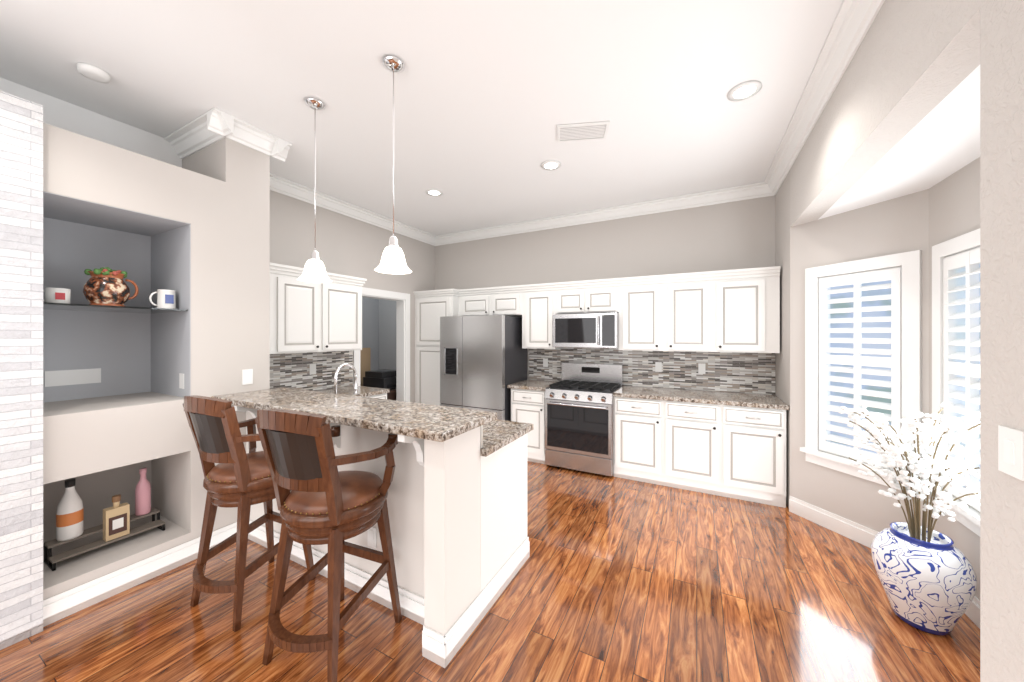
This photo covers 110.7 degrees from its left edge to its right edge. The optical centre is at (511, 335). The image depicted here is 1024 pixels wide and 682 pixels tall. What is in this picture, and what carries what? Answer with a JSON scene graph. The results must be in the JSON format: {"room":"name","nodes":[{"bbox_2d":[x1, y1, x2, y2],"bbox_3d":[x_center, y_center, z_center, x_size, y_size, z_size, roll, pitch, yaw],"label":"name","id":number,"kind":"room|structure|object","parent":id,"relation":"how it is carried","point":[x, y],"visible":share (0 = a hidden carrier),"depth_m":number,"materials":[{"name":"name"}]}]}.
{"room":"kitchen","nodes":[
{"label":"kitchen","id":0,"kind":"room"},
{"bbox_2d":[0,77,181,167],"bbox_3d":[-3.195,-1.345,1.991,0.012,0.446,2.068,0,0,28],"label":"wall","id":1,"kind":"structure","parent":0,"point":[64,115],"depth_m":2.49,"materials":[{"name":"white paint"}]},
{"bbox_2d":[43,123,225,599],"bbox_3d":[-2.595,0.205,2.384,0.708,2.650,0.820,0,0,28],"label":"wall","id":2,"kind":"structure","parent":0,"point":[149,225],"depth_m":2.39,"materials":[{"name":"grey paint"}]},
{"bbox_2d":[45,368,100,386],"bbox_3d":[-2.933,0.280,2.369,0.006,0.100,0.240,0,0,28],"label":"wall plate","id":3,"kind":"object","parent":2,"relation":"attached to","point":[69,377],"visible":1,"depth_m":2.36,"materials":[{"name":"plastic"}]},
{"bbox_2d":[44,508,164,570],"bbox_3d":[-2.576,1.282,2.261,0.180,0.114,0.480,0,0,28],"label":"tray","id":4,"kind":"object","parent":2,"relation":"on","point":[50,561],"visible":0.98,"depth_m":2.17,"materials":[{"name":"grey wood"}]},
{"bbox_2d":[56,478,83,540],"bbox_3d":[-2.685,1.050,2.148,0.106,0.348,0.104,0,0,28],"label":"bottle","id":5,"kind":"object","parent":4,"relation":"on","point":[70,517],"visible":1,"depth_m":2.12,"materials":[{"name":"white ceramic"}]},
{"bbox_2d":[103,494,129,541],"bbox_3d":[-2.524,1.153,2.256,0.058,0.260,0.104,0,0,28],"label":"bottle","id":6,"kind":"object","parent":4,"relation":"on","point":[116,519],"visible":1,"depth_m":2.24,"materials":[{"name":"beige glass"}]},
{"bbox_2d":[135,468,150,515],"bbox_3d":[-2.537,1.070,2.432,0.077,0.307,0.076,0,0,28],"label":"bottle","id":7,"kind":"object","parent":4,"relation":"on","point":[143,497],"visible":1,"depth_m":2.41,"materials":[{"name":"pink ceramic"}]},
{"bbox_2d":[43,302,187,313],"bbox_3d":[-2.628,-0.171,2.288,0.617,0.010,0.614,0,0,28],"label":"glass shelf","id":8,"kind":"object","parent":2,"relation":"attached to","point":[78,307],"visible":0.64,"depth_m":2.21,"materials":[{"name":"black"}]},
{"bbox_2d":[43,288,70,303],"bbox_3d":[-2.654,-0.225,2.047,0.094,0.095,0.125,0,0,28],"label":"mug","id":9,"kind":"object","parent":8,"relation":"on","point":[57,295],"visible":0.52,"depth_m":2.03,"materials":[{"name":"white ceramic"}]},
{"bbox_2d":[83,267,138,305],"bbox_3d":[-2.562,-0.306,2.265,0.200,0.257,0.242,0,0,28],"label":"pitcher","id":10,"kind":"object","parent":8,"relation":"on","point":[107,286],"visible":1,"depth_m":2.19,"materials":[{"name":"brown ceramic"}]},
{"bbox_2d":[149,289,175,308],"bbox_3d":[-2.375,-0.243,2.408,0.100,0.132,0.133,0,0,28],"label":"mug","id":11,"kind":"object","parent":8,"relation":"on","point":[166,299],"visible":0.94,"depth_m":2.38,"materials":[{"name":"white ceramic"}]},
{"bbox_2d":[43,522,236,626],"bbox_3d":[-2.250,1.462,2.265,0.014,0.134,0.930,0,0,28],"label":"baseboard","id":12,"kind":"structure","parent":2,"relation":"attached to","point":[57,607],"depth_m":2.11,"materials":[{"name":"white wood"}]},
{"bbox_2d":[179,373,183,388],"bbox_3d":[-2.296,0.318,2.461,0.070,0.105,0.006,0,0,28],"label":"outlet","id":13,"kind":"object","parent":2,"relation":"attached to","point":[181,380],"visible":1,"depth_m":2.46,"materials":[{"name":"white plastic"}]},
{"bbox_2d":[182,138,479,635],"bbox_3d":[-1.448,-0.020,2.410,2.720,3.100,0.310,0,0,28],"label":"wall","id":14,"kind":"structure","parent":0,"point":[433,504],"depth_m":2.02,"materials":[{"name":"white paint"}]},
{"bbox_2d":[164,107,239,158],"bbox_3d":[-2.382,-1.507,2.672,0.822,0.122,0.112,0,0,28],"label":"crown molding","id":15,"kind":"structure","parent":14,"relation":"attached to","point":[215,125],"depth_m":2.62,"materials":[{"name":"white wood"}]},
{"bbox_2d":[242,369,252,384],"bbox_3d":[-2.023,0.318,2.705,0.008,0.115,0.070,0,0,28],"label":"outlet","id":16,"kind":"object","parent":14,"relation":"attached to","point":[247,376],"visible":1,"depth_m":2.70,"materials":[{"name":"white plastic"}]},
{"bbox_2d":[248,135,291,161],"bbox_3d":[-2.138,-1.507,3.009,0.702,0.122,0.112,0,0,28],"label":"crown molding","id":17,"kind":"structure","parent":14,"relation":"attached to","point":[273,146],"depth_m":2.81,"materials":[{"name":"white wood"}]},
{"bbox_2d":[330,426,338,447],"bbox_3d":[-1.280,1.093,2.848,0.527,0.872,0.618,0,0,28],"label":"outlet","id":18,"kind":"object","parent":14,"relation":"attached to","point":[335,439],"depth_m":2.17,"materials":[{"name":"white plastic"}]},
{"bbox_2d":[248,520,438,639],"bbox_3d":[-1.197,1.462,2.254,1.890,0.134,0.014,0,0,28],"label":"baseboard","id":19,"kind":"structure","parent":14,"relation":"attached to","point":[411,604],"depth_m":2.07,"materials":[{"name":"white wood"}]},
{"bbox_2d":[368,527,376,547],"bbox_3d":[-0.815,1.173,2.057,0.070,0.115,0.008,0,0,28],"label":"outlet","id":20,"kind":"object","parent":14,"relation":"attached to","point":[372,536],"visible":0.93,"depth_m":2.05,"materials":[{"name":"white plastic"}]},
{"bbox_2d":[435,537,529,667],"bbox_3d":[-0.099,1.462,2.036,0.013,0.134,0.926,0,0,28],"label":"baseboard","id":21,"kind":"structure","parent":14,"relation":"attached to","point":[441,650],"depth_m":1.87,"materials":[{"name":"white wood"}]},
{"bbox_2d":[270,190,434,402],"bbox_3d":[-2.831,-0.020,2.862,0.150,3.100,6.850,0,0,28],"label":"wall","id":22,"kind":"structure","parent":0,"point":[348,246],"depth_m":4.29,"materials":[{"name":"grey paint"}]},
{"bbox_2d":[270,266,286,357],"bbox_3d":[-2.351,-0.215,3.239,0.348,0.770,0.318,0,0,28],"label":"upper cabinet","id":23,"kind":"object","parent":22,"relation":"attached to","point":[278,278],"depth_m":3.26,"materials":[{"name":"white wood"}]},
{"bbox_2d":[225,349,352,403],"bbox_3d":[-2.265,0.393,3.764,0.013,0.441,1.328,0,0,28],"label":"backsplash","id":24,"kind":"structure","parent":22,"relation":"attached to","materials":[{"name":"tile"}]},
{"bbox_2d":[287,270,322,353],"bbox_3d":[-2.206,-0.215,3.517,0.348,0.770,0.420,0,0,28],"label":"upper cabinet","id":25,"kind":"object","parent":22,"relation":"attached to","point":[315,335],"depth_m":3.47,"materials":[{"name":"white wood"}]},
{"bbox_2d":[323,278,364,353],"bbox_3d":[-1.989,-0.215,3.931,0.348,0.770,0.515,0,0,28],"label":"upper cabinet","id":26,"kind":"object","parent":22,"relation":"attached to","point":[342,298],"depth_m":3.85,"materials":[{"name":"white wood"}]},
{"bbox_2d":[270,173,435,243],"bbox_3d":[-1.895,-1.507,4.370,0.112,0.122,2.750,0,0,28],"label":"crown molding","id":27,"kind":"structure","parent":22,"relation":"attached to","point":[278,184],"depth_m":4.18,"materials":[{"name":"white wood"}]},
{"bbox_2d":[353,287,409,401],"bbox_3d":[-1.797,0.460,4.821,0.168,2.140,0.960,0,0,28],"label":"door frame","id":28,"kind":"structure","parent":22,"relation":"attached to","point":[402,300],"depth_m":5.14,"materials":[{"name":"white wood"}]},
{"bbox_2d":[362,297,378,370],"bbox_3d":[-3.644,-0.020,6.250,0.150,3.100,3.400,0,0,28],"label":"wall","id":29,"kind":"structure","parent":0,"point":[370,306],"depth_m":7.42,"materials":[{"name":"grey paint"}]},
{"bbox_2d":[360,348,370,385],"bbox_3d":[-2.446,0.504,5.476,0.030,0.608,0.600,0,0,28],"label":"cork board","id":30,"kind":"object","parent":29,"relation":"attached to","point":[365,359],"visible":0.21,"depth_m":5.63,"materials":[{"name":"beige wood"}]},
{"bbox_2d":[379,299,395,369],"bbox_3d":[-1.863,-0.020,7.152,2.110,3.100,0.150,0,0,28],"label":"wall","id":31,"kind":"structure","parent":0,"point":[379,327],"depth_m":7.47,"materials":[{"name":"grey paint"}]},
{"bbox_2d":[0,0,842,235],"bbox_3d":[-2.149,-1.620,2.506,7.870,0.100,6.850,0,0,28],"label":"ceiling","id":32,"kind":"structure","parent":0,"point":[490,96],"depth_m":2.21,"materials":[{"name":"white paint"}]},
{"bbox_2d":[76,63,110,82],"bbox_3d":[-2.480,-1.550,2.098,0.132,0.035,0.132,0,0,28],"label":"smoke detector","id":33,"kind":"object","parent":32,"relation":"attached to","point":[92,72],"visible":1,"depth_m":2.08,"materials":[{"name":"white plastic"}]},
{"bbox_2d":[298,97,331,282],"bbox_3d":[-1.330,-0.968,2.388,0.208,1.198,0.208,0,0,28],"label":"pendant light","id":34,"kind":"object","parent":32,"relation":"hanging from","point":[314,271],"visible":1,"depth_m":2.36,"materials":[{"name":"white glass"}]},
{"bbox_2d":[374,55,411,273],"bbox_3d":[-0.683,-0.968,2.039,0.208,1.198,0.208,0,0,28],"label":"pendant light","id":35,"kind":"object","parent":32,"relation":"hanging from","point":[393,261],"visible":1,"depth_m":2.01,"materials":[{"name":"white glass"}]},
{"bbox_2d":[426,189,442,195],"bbox_3d":[-0.851,-1.562,3.876,0.188,0.009,0.188,0,0,28],"label":"recessed light","id":36,"kind":"object","parent":32,"relation":"in","point":[433,192],"visible":0.98,"depth_m":3.87,"materials":[{"name":"white"}]},
{"bbox_2d":[541,160,560,169],"bbox_3d":[0.358,-1.562,3.254,0.188,0.009,0.188,0,0,28],"label":"recessed light","id":37,"kind":"object","parent":32,"relation":"in","point":[551,165],"visible":1,"depth_m":3.25,"materials":[{"name":"white"}]},
{"bbox_2d":[557,121,609,141],"bbox_3d":[0.541,-1.562,2.719,0.380,0.011,0.220,0,0,8],"label":"ceiling vent","id":38,"kind":"object","parent":32,"relation":"in","point":[582,131],"visible":1,"depth_m":2.71,"materials":[{"name":"white plastic"}]},
{"bbox_2d":[727,81,761,100],"bbox_3d":[1.490,-1.562,2.268,0.188,0.009,0.188,0,0,28],"label":"recessed light","id":39,"kind":"object","parent":32,"relation":"in","point":[744,90],"visible":1,"depth_m":2.26,"materials":[{"name":"white"}]},
{"bbox_2d":[0,461,979,681],"bbox_3d":[-0.660,1.580,3.054,10.000,0.100,9.200,0,0,28],"label":"floor","id":40,"kind":"structure","parent":0,"point":[616,579],"depth_m":1.90,"materials":[{"name":"brown wood"}]},
{"bbox_2d":[0,91,42,649],"bbox_3d":[-3.053,0.170,1.454,0.758,2.720,1.248,0,0,28],"label":"brick wall","id":41,"kind":"structure","parent":40,"relation":"on","point":[21,369],"depth_m":1.77,"materials":[{"name":"white brick"}]},
{"bbox_2d":[183,395,315,631],"bbox_3d":[-1.550,0.925,2.085,0.529,1.212,0.552,0,0,28],"label":"stool","id":42,"kind":"object","parent":40,"relation":"on","point":[239,478],"visible":0.73,"depth_m":1.90,"materials":[{"name":"brown wood"}]},
{"bbox_2d":[255,409,401,681],"bbox_3d":[-0.899,0.925,1.748,0.533,1.212,0.560,0,0,28],"label":"stool","id":43,"kind":"object","parent":40,"relation":"on","point":[324,501],"visible":1,"depth_m":1.57,"materials":[{"name":"brown wood"}]},
{"bbox_2d":[351,390,390,405],"bbox_3d":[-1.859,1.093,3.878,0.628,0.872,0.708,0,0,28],"label":"base cabinet","id":44,"kind":"object","parent":40,"relation":"on","point":[382,399],"depth_m":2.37,"materials":[{"name":"white"}]},
{"bbox_2d":[303,386,386,397],"bbox_3d":[-1.845,0.635,3.899,0.633,0.040,0.700,0,0,28],"label":"countertop","id":45,"kind":"structure","parent":44,"relation":"on","point":[347,391],"depth_m":3.81,"materials":[{"name":"beige stone"}]},
{"bbox_2d":[387,389,395,399],"bbox_3d":[-2.029,1.169,5.518,0.790,0.719,1.500,0,0,28],"label":"office desk","id":46,"kind":"object","parent":40,"relation":"on","point":[391,394],"depth_m":5.20,"materials":[{"name":"brown wood"}]},
{"bbox_2d":[363,369,395,389],"bbox_3d":[-1.959,0.673,5.436,0.450,0.270,0.420,0,0,28],"label":"printer","id":47,"kind":"object","parent":46,"relation":"on","point":[384,378],"visible":0.79,"depth_m":5.28,"materials":[{"name":"black plastic"}]},
{"bbox_2d":[414,290,456,405],"bbox_3d":[-1.043,0.465,5.352,0.708,2.129,0.478,0,0,28],"label":"tall cabinet","id":48,"kind":"object","parent":40,"relation":"on","point":[429,308],"depth_m":5.17,"materials":[{"name":"white wood"}]},
{"bbox_2d":[399,434,526,592],"bbox_3d":[-0.293,1.093,2.332,0.600,0.872,0.618,0,0,28],"label":"base cabinet","id":49,"kind":"object","parent":40,"relation":"on","point":[503,476],"depth_m":2.11,"materials":[{"name":"white wood"}]},
{"bbox_2d":[232,394,533,457],"bbox_3d":[-1.214,0.635,2.819,2.753,0.040,0.628,0,0,28],"label":"countertop","id":50,"kind":"structure","parent":49,"relation":"on","point":[413,425],"depth_m":1.97,"materials":[{"name":"beige stone"}]},
{"bbox_2d":[440,315,526,420],"bbox_3d":[-0.372,0.639,4.824,0.950,1.779,0.734,0,0,28],"label":"fridge","id":51,"kind":"object","parent":40,"relation":"on","point":[483,361],"visible":0.69,"depth_m":4.49,"materials":[{"name":"grey metal"}]},
{"bbox_2d":[509,386,545,463],"bbox_3d":[0.334,1.093,4.547,0.478,0.872,0.628,0,0,28],"label":"base cabinet","id":52,"kind":"object","parent":40,"relation":"on","point":[527,406],"depth_m":4.25,"materials":[{"name":"white wood"}]},
{"bbox_2d":[507,378,555,389],"bbox_3d":[0.316,0.635,4.551,0.513,0.040,0.638,0,0,28],"label":"countertop","id":53,"kind":"structure","parent":52,"relation":"on","point":[537,383],"depth_m":4.43,"materials":[{"name":"beige stone"}]},
{"bbox_2d":[545,362,622,475],"bbox_3d":[0.861,0.935,4.205,0.770,1.150,0.724,0,0,28],"label":"range","id":54,"kind":"object","parent":40,"relation":"on","point":[579,416],"visible":1,"depth_m":3.96,"materials":[{"name":"silver metal"}]},
{"bbox_2d":[613,394,664,485],"bbox_3d":[1.452,1.093,3.962,0.499,0.872,0.628,0,0,28],"label":"base cabinet","id":55,"kind":"object","parent":40,"relation":"on","point":[638,423],"depth_m":3.68,"materials":[{"name":"white wood"}]},
{"bbox_2d":[665,398,720,495],"bbox_3d":[1.895,1.093,3.731,0.500,0.872,0.628,0,0,28],"label":"base cabinet","id":56,"kind":"object","parent":40,"relation":"on","point":[692,429],"depth_m":3.45,"materials":[{"name":"white wood"}]},
{"bbox_2d":[721,402,785,507],"bbox_3d":[2.338,1.093,3.499,0.499,0.872,0.628,0,0,28],"label":"base cabinet","id":57,"kind":"object","parent":40,"relation":"on","point":[753,438],"depth_m":3.22,"materials":[{"name":"white wood"}]},
{"bbox_2d":[613,386,788,409],"bbox_3d":[1.901,0.635,3.722,1.516,0.040,0.638,0,0,28],"label":"countertop","id":58,"kind":"structure","parent":57,"relation":"on","point":[727,396],"depth_m":3.62,"materials":[{"name":"beige stone"}]},
{"bbox_2d":[838,401,979,635],"bbox_3d":[2.136,0.945,1.904,0.547,1.167,0.558,0,0,28],"label":"vase","id":59,"kind":"object","parent":40,"relation":"on","point":[927,576],"visible":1,"depth_m":1.81,"materials":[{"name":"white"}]},
{"bbox_2d":[435,196,774,394],"bbox_3d":[0.772,-0.020,4.759,4.780,3.100,0.150,0,0,28],"label":"wall","id":60,"kind":"structure","parent":0,"point":[730,235],"depth_m":4.36,"materials":[{"name":"grey paint"}]},
{"bbox_2d":[457,290,488,315],"bbox_3d":[-0.457,-0.435,5.118,0.548,0.330,0.348,0,0,28],"label":"upper cabinet","id":61,"kind":"object","parent":60,"relation":"attached to","point":[474,302],"depth_m":4.97,"materials":[{"name":"white wood"}]},
{"bbox_2d":[489,290,520,316],"bbox_3d":[-0.005,-0.435,4.882,0.472,0.330,0.348,0,0,28],"label":"upper cabinet","id":62,"kind":"object","parent":60,"relation":"attached to","point":[501,302],"depth_m":4.74,"materials":[{"name":"white wood"}]},
{"bbox_2d":[521,286,564,349],"bbox_3d":[0.407,-0.215,4.667,0.458,0.770,0.348,0,0,28],"label":"upper cabinet","id":63,"kind":"object","parent":60,"relation":"attached to","point":[538,303],"depth_m":4.51,"materials":[{"name":"white wood"}]},
{"bbox_2d":[557,282,592,313],"bbox_3d":[0.809,-0.435,4.456,0.449,0.330,0.348,0,0,28],"label":"upper cabinet","id":64,"kind":"object","parent":60,"relation":"attached to","point":[570,299],"depth_m":4.29,"materials":[{"name":"white wood"}]},
{"bbox_2d":[553,313,618,347],"bbox_3d":[0.925,-0.056,4.328,0.770,0.402,0.468,0,0,28],"label":"over-the-range microwave","id":65,"kind":"object","parent":64,"relation":"attached to","point":[595,330],"visible":1,"depth_m":4.14,"materials":[{"name":"silver metal"}]},
{"bbox_2d":[430,182,763,245],"bbox_3d":[0.654,-1.507,4.673,4.350,0.122,0.112,0,0,28],"label":"crown molding","id":66,"kind":"structure","parent":60,"relation":"attached to","point":[755,190],"depth_m":4.34,"materials":[{"name":"white wood"}]},
{"bbox_2d":[593,282,620,313],"bbox_3d":[1.097,-0.435,4.306,0.449,0.330,0.348,0,0,28],"label":"upper cabinet","id":67,"kind":"object","parent":60,"relation":"attached to","point":[606,295],"depth_m":4.11,"materials":[{"name":"white wood"}]},
{"bbox_2d":[617,278,664,353],"bbox_3d":[1.510,-0.215,4.090,0.482,0.770,0.348,0,0,28],"label":"upper cabinet","id":68,"kind":"object","parent":60,"relation":"attached to","point":[642,316],"depth_m":3.93,"materials":[{"name":"white wood"}]},
{"bbox_2d":[528,346,775,402],"bbox_3d":[1.475,0.490,4.297,2.803,0.680,0.013,0,0,28],"label":"backsplash","id":69,"kind":"structure","parent":60,"relation":"attached to","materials":[{"name":"tile"}]},
{"bbox_2d":[665,274,712,353],"bbox_3d":[1.928,-0.215,3.872,0.462,0.770,0.348,0,0,28],"label":"upper cabinet","id":70,"kind":"object","parent":60,"relation":"attached to","point":[688,301],"depth_m":3.72,"materials":[{"name":"white wood"}]},
{"bbox_2d":[713,270,779,353],"bbox_3d":[2.378,-0.215,3.636,0.554,0.770,0.348,0,0,28],"label":"upper cabinet","id":71,"kind":"object","parent":60,"relation":"attached to","point":[714,334],"depth_m":3.48,"materials":[{"name":"white wood"}]},
{"bbox_2d":[818,65,979,219],"bbox_3d":[2.325,-0.980,1.814,0.700,0.080,2.330,0,0,28],"label":"ceiling","id":72,"kind":"structure","parent":0,"point":[939,142],"depth_m":1.84,"materials":[{"name":"white paint"}]},
{"bbox_2d":[775,0,1023,681],"bbox_3d":[1.509,-0.020,0.509,0.763,3.100,6.700,0,0,28],"label":"wall","id":73,"kind":"structure","parent":0,"point":[1001,323],"depth_m":1.47,"materials":[{"name":"grey paint"}]},
{"bbox_2d":[764,0,884,196],"bbox_3d":[1.121,-1.507,0.711,0.112,0.122,6.700,0,0,28],"label":"crown molding","id":74,"kind":"structure","parent":73,"relation":"attached to","point":[853,22],"depth_m":2.07,"materials":[{"name":"white wood"}]},
{"bbox_2d":[800,250,922,490],"bbox_3d":[2.604,0.245,2.639,0.195,1.600,0.720,0,0,-17],"label":"window","id":75,"kind":"structure","parent":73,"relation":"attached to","point":[870,339],"depth_m":2.62,"materials":[{"name":"white wood"}]},
{"bbox_2d":[789,496,979,628],"bbox_3d":[2.282,1.462,2.175,0.610,0.134,1.730,0,0,28],"label":"baseboard","id":76,"kind":"structure","parent":73,"relation":"attached to","point":[861,534],"depth_m":2.71,"materials":[{"name":"white wood"}]},
{"bbox_2d":[930,228,979,535],"bbox_3d":[2.451,0.245,1.748,0.195,1.600,1.010,0,0,28],"label":"window","id":77,"kind":"structure","parent":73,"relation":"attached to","point":[955,329],"depth_m":2.02,"materials":[{"name":"white"}]},
{"bbox_2d":[998,425,1023,480],"bbox_3d":[1.282,0.300,0.909,0.008,0.120,0.080,0,0,28],"label":"light switch","id":78,"kind":"object","parent":73,"relation":"attached to","point":[1010,451],"visible":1,"depth_m":0.90,"materials":[{"name":"white plastic"}]}
]}

